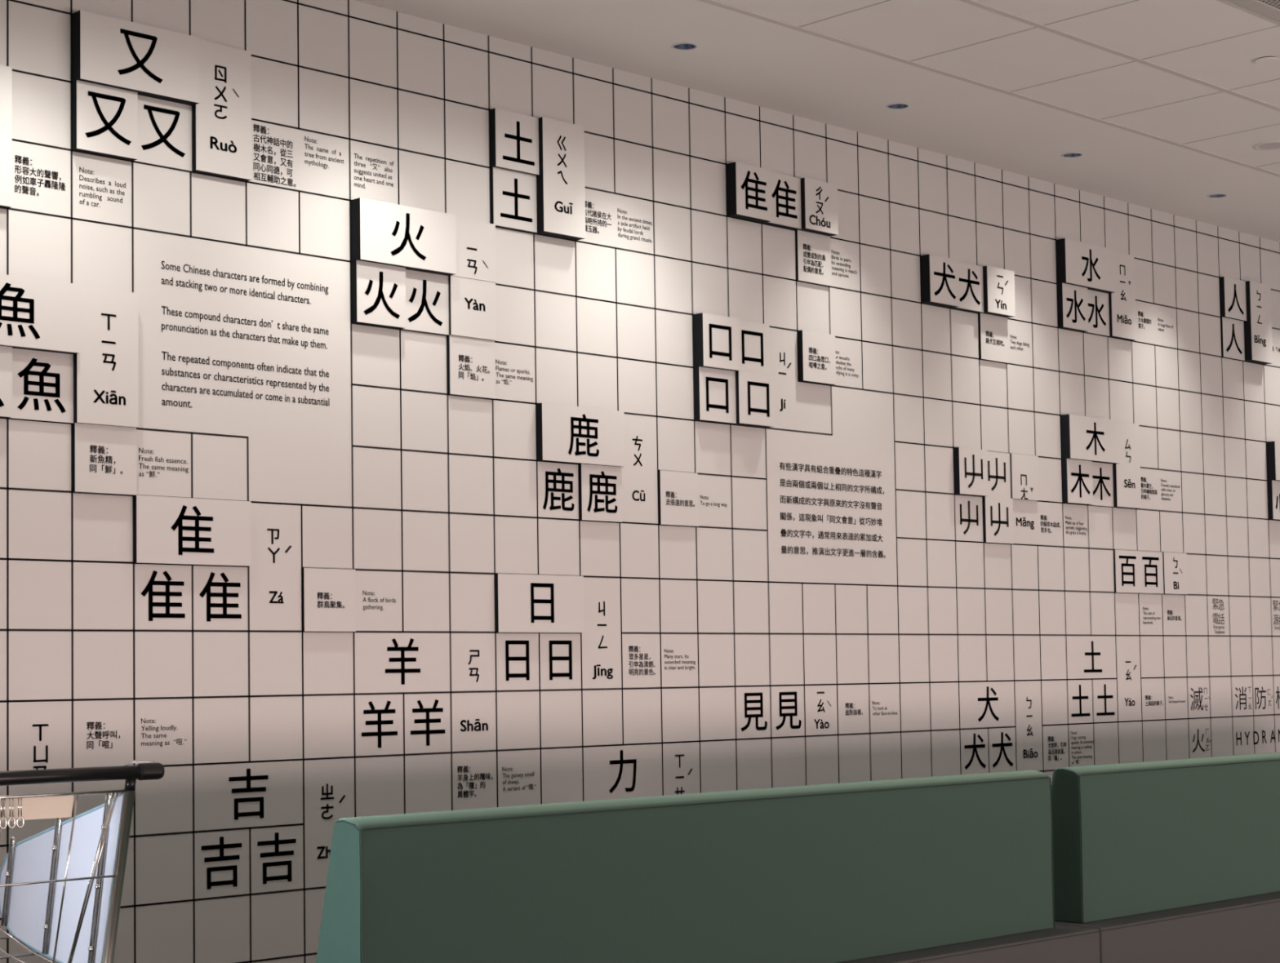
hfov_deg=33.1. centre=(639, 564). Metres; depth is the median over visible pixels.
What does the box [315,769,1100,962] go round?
bench
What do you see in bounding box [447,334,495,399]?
raised panel
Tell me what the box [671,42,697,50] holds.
recessed light
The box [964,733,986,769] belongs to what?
printed character
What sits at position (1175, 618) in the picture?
note
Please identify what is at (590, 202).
note
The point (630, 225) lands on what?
note
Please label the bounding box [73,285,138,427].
raised panel
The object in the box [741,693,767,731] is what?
printed character
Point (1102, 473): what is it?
raised panel
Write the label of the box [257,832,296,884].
printed character
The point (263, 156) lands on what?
note
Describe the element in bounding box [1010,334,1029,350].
note
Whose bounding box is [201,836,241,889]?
printed character
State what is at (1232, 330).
raised panel
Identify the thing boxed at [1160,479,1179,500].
note
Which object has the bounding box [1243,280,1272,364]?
raised panel
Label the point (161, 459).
note
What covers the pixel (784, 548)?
paragraph
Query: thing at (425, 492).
wall
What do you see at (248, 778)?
printed character
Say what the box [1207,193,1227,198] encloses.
recessed light
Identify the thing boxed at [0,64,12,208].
raised panel
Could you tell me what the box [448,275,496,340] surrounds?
raised panel
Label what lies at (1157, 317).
note
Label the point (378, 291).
raised panel
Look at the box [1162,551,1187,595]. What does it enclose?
raised panel
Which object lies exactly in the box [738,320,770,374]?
raised panel
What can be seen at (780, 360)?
pronunciation lettering
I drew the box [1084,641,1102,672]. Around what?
printed character
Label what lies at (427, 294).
raised panel
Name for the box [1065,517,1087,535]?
note
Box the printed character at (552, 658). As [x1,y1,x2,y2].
[549,640,572,679]
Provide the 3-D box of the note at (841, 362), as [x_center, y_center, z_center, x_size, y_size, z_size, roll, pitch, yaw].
[0.830,-0.810,8.709,0.171,0.103,0.001,2,-4,-45]
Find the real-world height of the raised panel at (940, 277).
0.201 m
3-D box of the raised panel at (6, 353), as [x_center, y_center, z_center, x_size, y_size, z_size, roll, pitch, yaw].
[-1.850,-0.515,6.010,0.204,0.199,0.027,2,-4,-45]
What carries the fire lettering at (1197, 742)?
attached to the wall
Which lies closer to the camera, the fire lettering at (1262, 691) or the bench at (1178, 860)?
the bench at (1178, 860)
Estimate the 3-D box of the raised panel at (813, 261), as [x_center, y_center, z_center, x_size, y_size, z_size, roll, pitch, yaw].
[0.691,-1.220,8.592,0.199,0.201,0.012,2,-4,-45]
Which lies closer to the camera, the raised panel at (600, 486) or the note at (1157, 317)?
the raised panel at (600, 486)
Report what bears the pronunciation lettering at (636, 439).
attached to the wall
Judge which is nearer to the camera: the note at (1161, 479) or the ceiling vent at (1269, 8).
the ceiling vent at (1269, 8)
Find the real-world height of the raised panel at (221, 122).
0.402 m
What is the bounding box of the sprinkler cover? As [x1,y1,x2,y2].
[1254,56,1279,64]
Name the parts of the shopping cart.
panel, handle, post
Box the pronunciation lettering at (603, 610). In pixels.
[592,601,613,679]
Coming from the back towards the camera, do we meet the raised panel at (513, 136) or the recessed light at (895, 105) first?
the recessed light at (895, 105)
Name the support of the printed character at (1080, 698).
attached to the wall
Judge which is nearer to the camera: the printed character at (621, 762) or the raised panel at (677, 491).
the printed character at (621, 762)
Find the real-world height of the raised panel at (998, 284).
0.201 m
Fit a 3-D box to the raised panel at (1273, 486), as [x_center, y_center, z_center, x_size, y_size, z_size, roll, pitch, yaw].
[3.302,-0.328,11.113,0.209,0.199,0.029,2,-4,-45]
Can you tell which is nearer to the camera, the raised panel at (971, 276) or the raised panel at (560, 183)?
the raised panel at (560, 183)
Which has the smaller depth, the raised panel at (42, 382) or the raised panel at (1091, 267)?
the raised panel at (42, 382)
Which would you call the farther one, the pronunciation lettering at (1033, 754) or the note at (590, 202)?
the pronunciation lettering at (1033, 754)
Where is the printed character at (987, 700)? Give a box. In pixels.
[977,686,999,721]
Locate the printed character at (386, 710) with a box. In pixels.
[361,700,397,747]
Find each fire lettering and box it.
[1190,687,1209,711]
[1192,728,1210,752]
[1235,686,1251,710]
[1254,686,1272,709]
[1275,686,1279,709]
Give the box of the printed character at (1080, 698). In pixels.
[1071,684,1089,716]
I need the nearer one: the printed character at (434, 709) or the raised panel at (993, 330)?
the printed character at (434, 709)
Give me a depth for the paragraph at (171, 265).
6.66 m
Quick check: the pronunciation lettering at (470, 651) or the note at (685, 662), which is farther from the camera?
the note at (685, 662)
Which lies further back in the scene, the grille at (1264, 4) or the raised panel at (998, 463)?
the raised panel at (998, 463)
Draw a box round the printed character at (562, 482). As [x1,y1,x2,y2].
[542,468,574,511]
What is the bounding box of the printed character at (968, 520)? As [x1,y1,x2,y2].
[960,501,978,534]
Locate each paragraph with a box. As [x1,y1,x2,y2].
[161,261,328,408]
[779,462,885,558]
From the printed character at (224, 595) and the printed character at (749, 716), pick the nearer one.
the printed character at (224, 595)
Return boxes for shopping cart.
[0,760,164,962]
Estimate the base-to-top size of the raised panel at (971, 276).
0.201 m
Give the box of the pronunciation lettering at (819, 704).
[813,692,831,728]
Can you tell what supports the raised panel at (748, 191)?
attached to the wall
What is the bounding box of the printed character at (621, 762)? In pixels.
[608,750,636,793]
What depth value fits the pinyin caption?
9.53 m
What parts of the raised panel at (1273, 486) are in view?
plate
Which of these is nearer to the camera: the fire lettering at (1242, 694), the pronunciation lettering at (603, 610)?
the pronunciation lettering at (603, 610)
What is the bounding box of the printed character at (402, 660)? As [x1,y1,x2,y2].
[385,638,420,684]
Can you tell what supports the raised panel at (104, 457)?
attached to the wall
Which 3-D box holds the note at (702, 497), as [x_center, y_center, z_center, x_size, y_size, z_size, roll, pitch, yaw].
[0.279,-0.237,8.123,0.151,0.042,0.001,2,-4,-45]
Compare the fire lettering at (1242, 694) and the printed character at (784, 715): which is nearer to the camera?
the printed character at (784, 715)
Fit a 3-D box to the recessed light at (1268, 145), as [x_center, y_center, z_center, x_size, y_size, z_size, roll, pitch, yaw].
[2.689,-1.780,9.169,0.156,0.006,0.156,2,-4,-45]
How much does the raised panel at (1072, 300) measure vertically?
0.201 m
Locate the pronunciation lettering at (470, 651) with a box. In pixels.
[460,649,488,731]
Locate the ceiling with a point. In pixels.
(1166, 104)
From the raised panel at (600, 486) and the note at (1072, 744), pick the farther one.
the note at (1072, 744)
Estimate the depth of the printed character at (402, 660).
7.04 m
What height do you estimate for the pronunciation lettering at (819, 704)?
0.145 m
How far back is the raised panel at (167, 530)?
6.48 m
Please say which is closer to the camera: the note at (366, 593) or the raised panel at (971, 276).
the note at (366, 593)
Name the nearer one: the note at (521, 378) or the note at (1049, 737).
the note at (521, 378)
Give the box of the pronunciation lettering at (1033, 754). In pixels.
[1022,697,1037,758]
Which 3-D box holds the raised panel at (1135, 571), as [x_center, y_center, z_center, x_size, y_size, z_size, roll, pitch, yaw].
[2.351,0.036,10.156,0.407,0.199,0.011,2,-4,-45]
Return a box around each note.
[14,155,65,195]
[79,166,125,207]
[86,721,119,749]
[138,447,188,477]
[141,718,186,746]
[253,124,295,186]
[304,136,343,168]
[354,153,393,188]
[362,590,395,610]
[457,765,493,798]
[495,359,533,385]
[502,767,536,791]
[585,200,611,233]
[617,208,651,242]
[628,645,655,675]
[664,648,695,670]
[700,495,727,506]
[831,249,857,277]
[835,351,858,377]
[845,702,862,715]
[872,702,897,715]
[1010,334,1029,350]
[1040,515,1059,533]
[1048,736,1066,761]
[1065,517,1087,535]
[1071,731,1092,764]
[1137,311,1151,328]
[1140,476,1157,499]
[1142,607,1160,624]
[1145,695,1163,706]
[1157,317,1173,331]
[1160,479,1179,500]
[1167,610,1182,620]
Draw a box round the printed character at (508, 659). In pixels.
[505,640,529,680]
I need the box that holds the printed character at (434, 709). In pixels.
[410,699,444,746]
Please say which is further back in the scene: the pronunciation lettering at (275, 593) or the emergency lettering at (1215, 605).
the emergency lettering at (1215, 605)
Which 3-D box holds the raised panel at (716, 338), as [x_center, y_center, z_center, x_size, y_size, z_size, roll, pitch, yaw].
[0.288,-0.837,8.136,0.199,0.200,0.054,2,-4,-45]
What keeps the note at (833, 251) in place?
attached to the wall
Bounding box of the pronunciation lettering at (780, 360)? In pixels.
[778,351,791,411]
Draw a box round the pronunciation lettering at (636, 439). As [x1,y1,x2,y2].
[631,435,644,501]
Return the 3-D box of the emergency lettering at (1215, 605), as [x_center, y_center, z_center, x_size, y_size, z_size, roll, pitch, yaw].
[2.860,0.259,10.653,0.112,0.178,0.001,2,-4,-45]
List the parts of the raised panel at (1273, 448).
plate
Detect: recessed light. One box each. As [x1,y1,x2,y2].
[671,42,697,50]
[885,102,910,109]
[1061,152,1083,158]
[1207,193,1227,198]
[1253,140,1279,150]
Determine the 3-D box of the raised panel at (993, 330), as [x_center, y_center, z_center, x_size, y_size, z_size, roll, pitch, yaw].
[1.546,-0.989,9.425,0.201,0.200,0.012,2,-4,-45]
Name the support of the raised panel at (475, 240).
attached to the wall
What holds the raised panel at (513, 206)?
attached to the wall
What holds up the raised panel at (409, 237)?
attached to the wall
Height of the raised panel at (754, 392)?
0.199 m
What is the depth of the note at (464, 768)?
7.21 m
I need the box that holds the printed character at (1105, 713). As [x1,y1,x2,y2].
[1096,684,1115,715]
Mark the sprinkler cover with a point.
(1266, 60)
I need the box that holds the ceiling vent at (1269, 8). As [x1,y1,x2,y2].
[1227,0,1279,21]
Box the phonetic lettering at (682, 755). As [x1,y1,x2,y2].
[675,754,692,795]
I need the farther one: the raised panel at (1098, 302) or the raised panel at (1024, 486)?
the raised panel at (1098, 302)
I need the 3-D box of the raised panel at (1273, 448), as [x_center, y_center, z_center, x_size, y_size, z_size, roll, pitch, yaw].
[3.381,-0.524,11.189,0.418,0.199,0.051,2,-4,-45]
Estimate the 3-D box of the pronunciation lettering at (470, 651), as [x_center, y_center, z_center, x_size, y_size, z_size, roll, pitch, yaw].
[-0.558,0.424,7.247,0.122,0.273,0.001,2,-4,-45]
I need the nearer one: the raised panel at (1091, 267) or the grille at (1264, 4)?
the grille at (1264, 4)
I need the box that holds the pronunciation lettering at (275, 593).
[266,528,291,604]
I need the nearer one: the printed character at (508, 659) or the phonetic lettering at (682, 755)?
the printed character at (508, 659)
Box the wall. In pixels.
[0,0,1279,962]
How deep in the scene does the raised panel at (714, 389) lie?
8.11 m
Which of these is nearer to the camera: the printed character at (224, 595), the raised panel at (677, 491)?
the printed character at (224, 595)
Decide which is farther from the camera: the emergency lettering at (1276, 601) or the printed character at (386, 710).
the emergency lettering at (1276, 601)
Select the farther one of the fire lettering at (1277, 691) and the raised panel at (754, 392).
the fire lettering at (1277, 691)
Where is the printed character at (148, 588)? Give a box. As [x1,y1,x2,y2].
[140,570,185,621]
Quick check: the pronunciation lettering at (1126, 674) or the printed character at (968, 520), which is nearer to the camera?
the printed character at (968, 520)
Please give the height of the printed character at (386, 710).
0.152 m
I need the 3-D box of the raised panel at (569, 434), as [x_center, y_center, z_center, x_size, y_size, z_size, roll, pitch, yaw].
[-0.208,-0.456,7.633,0.398,0.199,0.032,2,-4,-45]
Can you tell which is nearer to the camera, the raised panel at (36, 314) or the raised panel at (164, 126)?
the raised panel at (36, 314)
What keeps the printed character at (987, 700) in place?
attached to the wall
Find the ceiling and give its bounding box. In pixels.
[353,0,1279,242]
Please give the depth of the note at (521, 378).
7.42 m
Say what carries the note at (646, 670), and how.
attached to the wall
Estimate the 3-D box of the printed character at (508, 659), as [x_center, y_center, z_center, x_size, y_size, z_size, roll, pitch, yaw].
[-0.420,0.330,7.391,0.108,0.138,0.001,2,-4,-45]
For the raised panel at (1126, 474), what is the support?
attached to the wall
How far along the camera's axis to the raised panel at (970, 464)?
9.22 m
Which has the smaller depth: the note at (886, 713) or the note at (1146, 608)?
the note at (886, 713)
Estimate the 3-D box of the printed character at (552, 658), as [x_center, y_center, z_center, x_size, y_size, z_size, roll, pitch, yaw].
[-0.277,0.335,7.532,0.108,0.138,0.001,2,-4,-45]
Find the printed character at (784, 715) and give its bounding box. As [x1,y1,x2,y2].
[776,692,801,729]
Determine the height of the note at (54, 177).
0.108 m
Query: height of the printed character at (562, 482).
0.151 m
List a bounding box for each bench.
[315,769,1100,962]
[1051,752,1279,962]
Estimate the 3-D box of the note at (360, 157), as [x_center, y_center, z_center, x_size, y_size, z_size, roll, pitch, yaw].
[-0.869,-1.278,7.053,0.164,0.109,0.001,2,-4,-45]
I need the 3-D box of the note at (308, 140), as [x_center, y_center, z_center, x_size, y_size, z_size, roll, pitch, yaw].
[-1.012,-1.315,6.914,0.155,0.094,0.001,2,-4,-45]
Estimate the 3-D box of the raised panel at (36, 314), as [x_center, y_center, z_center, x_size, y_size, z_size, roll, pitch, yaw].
[-1.774,-0.712,6.085,0.406,0.199,0.045,2,-4,-45]
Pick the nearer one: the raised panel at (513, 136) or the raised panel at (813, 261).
the raised panel at (513, 136)
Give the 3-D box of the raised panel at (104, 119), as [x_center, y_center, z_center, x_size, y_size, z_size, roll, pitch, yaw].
[-1.572,-1.303,6.336,0.202,0.201,0.031,2,-4,-45]
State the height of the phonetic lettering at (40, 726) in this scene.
0.167 m
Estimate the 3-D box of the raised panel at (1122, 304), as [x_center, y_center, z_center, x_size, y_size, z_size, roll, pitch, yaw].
[2.264,-1.264,10.146,0.203,0.402,0.028,2,-4,-45]
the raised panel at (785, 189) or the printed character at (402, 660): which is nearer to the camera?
the printed character at (402, 660)
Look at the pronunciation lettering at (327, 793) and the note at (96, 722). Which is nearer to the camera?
the note at (96, 722)
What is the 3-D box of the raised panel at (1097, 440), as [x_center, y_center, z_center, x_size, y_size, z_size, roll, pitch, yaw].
[2.067,-0.572,9.887,0.405,0.199,0.051,2,-4,-45]
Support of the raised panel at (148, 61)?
attached to the wall
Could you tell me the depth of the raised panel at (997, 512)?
9.37 m
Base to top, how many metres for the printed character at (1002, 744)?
0.151 m
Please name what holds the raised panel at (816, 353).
attached to the wall
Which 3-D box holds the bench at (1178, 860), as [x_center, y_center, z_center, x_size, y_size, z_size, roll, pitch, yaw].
[2.761,1.122,8.225,4.766,0.884,0.780,2,-4,-45]
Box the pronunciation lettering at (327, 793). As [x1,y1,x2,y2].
[316,783,345,859]
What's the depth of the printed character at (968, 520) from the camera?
9.24 m
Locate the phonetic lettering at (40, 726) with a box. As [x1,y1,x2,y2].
[32,724,48,769]
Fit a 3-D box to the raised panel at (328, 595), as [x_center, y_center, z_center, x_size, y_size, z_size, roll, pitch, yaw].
[-0.986,0.113,6.836,0.200,0.200,0.012,2,-4,-45]
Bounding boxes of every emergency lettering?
[1213,599,1224,633]
[1273,600,1279,629]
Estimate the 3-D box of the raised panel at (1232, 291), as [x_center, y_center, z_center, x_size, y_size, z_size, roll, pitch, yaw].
[2.991,-1.337,10.873,0.207,0.202,0.029,2,-4,-45]
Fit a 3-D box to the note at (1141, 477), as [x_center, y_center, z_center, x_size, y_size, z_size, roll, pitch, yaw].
[2.424,-0.360,10.262,0.142,0.106,0.001,2,-4,-45]
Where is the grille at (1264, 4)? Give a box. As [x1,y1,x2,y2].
[1256,0,1279,9]
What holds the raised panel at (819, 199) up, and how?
attached to the wall
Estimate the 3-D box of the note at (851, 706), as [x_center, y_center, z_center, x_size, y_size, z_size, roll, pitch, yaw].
[0.859,0.580,8.643,0.108,0.050,0.001,2,-4,-45]
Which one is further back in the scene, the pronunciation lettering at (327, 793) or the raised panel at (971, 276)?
the raised panel at (971, 276)
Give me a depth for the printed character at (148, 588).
6.42 m
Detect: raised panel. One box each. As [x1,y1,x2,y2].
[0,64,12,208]
[0,274,79,354]
[0,346,12,417]
[8,348,73,423]
[71,9,199,106]
[71,80,137,160]
[71,422,136,495]
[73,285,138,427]
[132,94,191,171]
[133,495,251,566]
[191,40,251,182]
[302,568,355,631]
[350,197,456,275]
[351,260,405,328]
[400,269,448,335]
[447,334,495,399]
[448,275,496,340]
[450,217,496,282]
[488,108,539,175]
[489,167,537,233]
[494,573,584,632]
[535,116,585,240]
[536,403,625,466]
[578,463,622,522]
[657,470,698,526]
[692,312,739,371]
[693,366,736,424]
[725,161,771,223]
[732,370,774,427]
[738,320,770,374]
[762,171,801,230]
[795,230,831,286]
[797,329,835,385]
[798,177,838,236]
[920,253,959,308]
[951,262,983,313]
[953,447,988,496]
[977,313,1008,363]
[980,266,1015,317]
[982,496,1013,544]
[986,451,1010,498]
[1009,453,1039,501]
[1055,238,1115,293]
[1057,283,1088,332]
[1060,414,1119,464]
[1061,458,1093,505]
[1085,289,1109,336]
[1089,462,1113,506]
[1107,251,1136,341]
[1112,422,1141,508]
[1113,549,1164,594]
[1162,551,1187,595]
[1219,276,1246,321]
[1220,316,1244,360]
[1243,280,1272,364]
[1266,441,1279,480]
[1266,480,1279,520]
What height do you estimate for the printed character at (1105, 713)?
0.143 m
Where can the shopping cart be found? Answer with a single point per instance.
(61, 885)
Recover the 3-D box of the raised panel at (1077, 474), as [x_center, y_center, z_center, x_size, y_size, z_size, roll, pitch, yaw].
[1.991,-0.376,9.813,0.202,0.199,0.031,2,-4,-45]
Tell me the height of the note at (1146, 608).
0.082 m
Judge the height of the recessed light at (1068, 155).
0.070 m
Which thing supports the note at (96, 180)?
attached to the wall
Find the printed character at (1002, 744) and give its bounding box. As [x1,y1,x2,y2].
[992,732,1013,768]
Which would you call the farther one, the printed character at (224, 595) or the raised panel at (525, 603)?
the raised panel at (525, 603)
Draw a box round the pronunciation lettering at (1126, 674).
[1124,661,1136,706]
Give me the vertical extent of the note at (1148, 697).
0.051 m
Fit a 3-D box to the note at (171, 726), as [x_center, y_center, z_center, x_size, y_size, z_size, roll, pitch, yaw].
[-1.412,0.498,6.394,0.156,0.086,0.001,2,-4,-45]
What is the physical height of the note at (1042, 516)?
0.079 m
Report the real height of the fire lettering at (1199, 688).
0.114 m
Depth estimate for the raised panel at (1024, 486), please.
9.52 m
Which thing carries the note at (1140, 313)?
attached to the wall
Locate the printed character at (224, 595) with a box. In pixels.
[199,572,241,622]
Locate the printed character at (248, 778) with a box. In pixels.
[228,768,268,820]
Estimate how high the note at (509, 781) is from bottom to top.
0.084 m
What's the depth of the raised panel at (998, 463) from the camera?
9.41 m

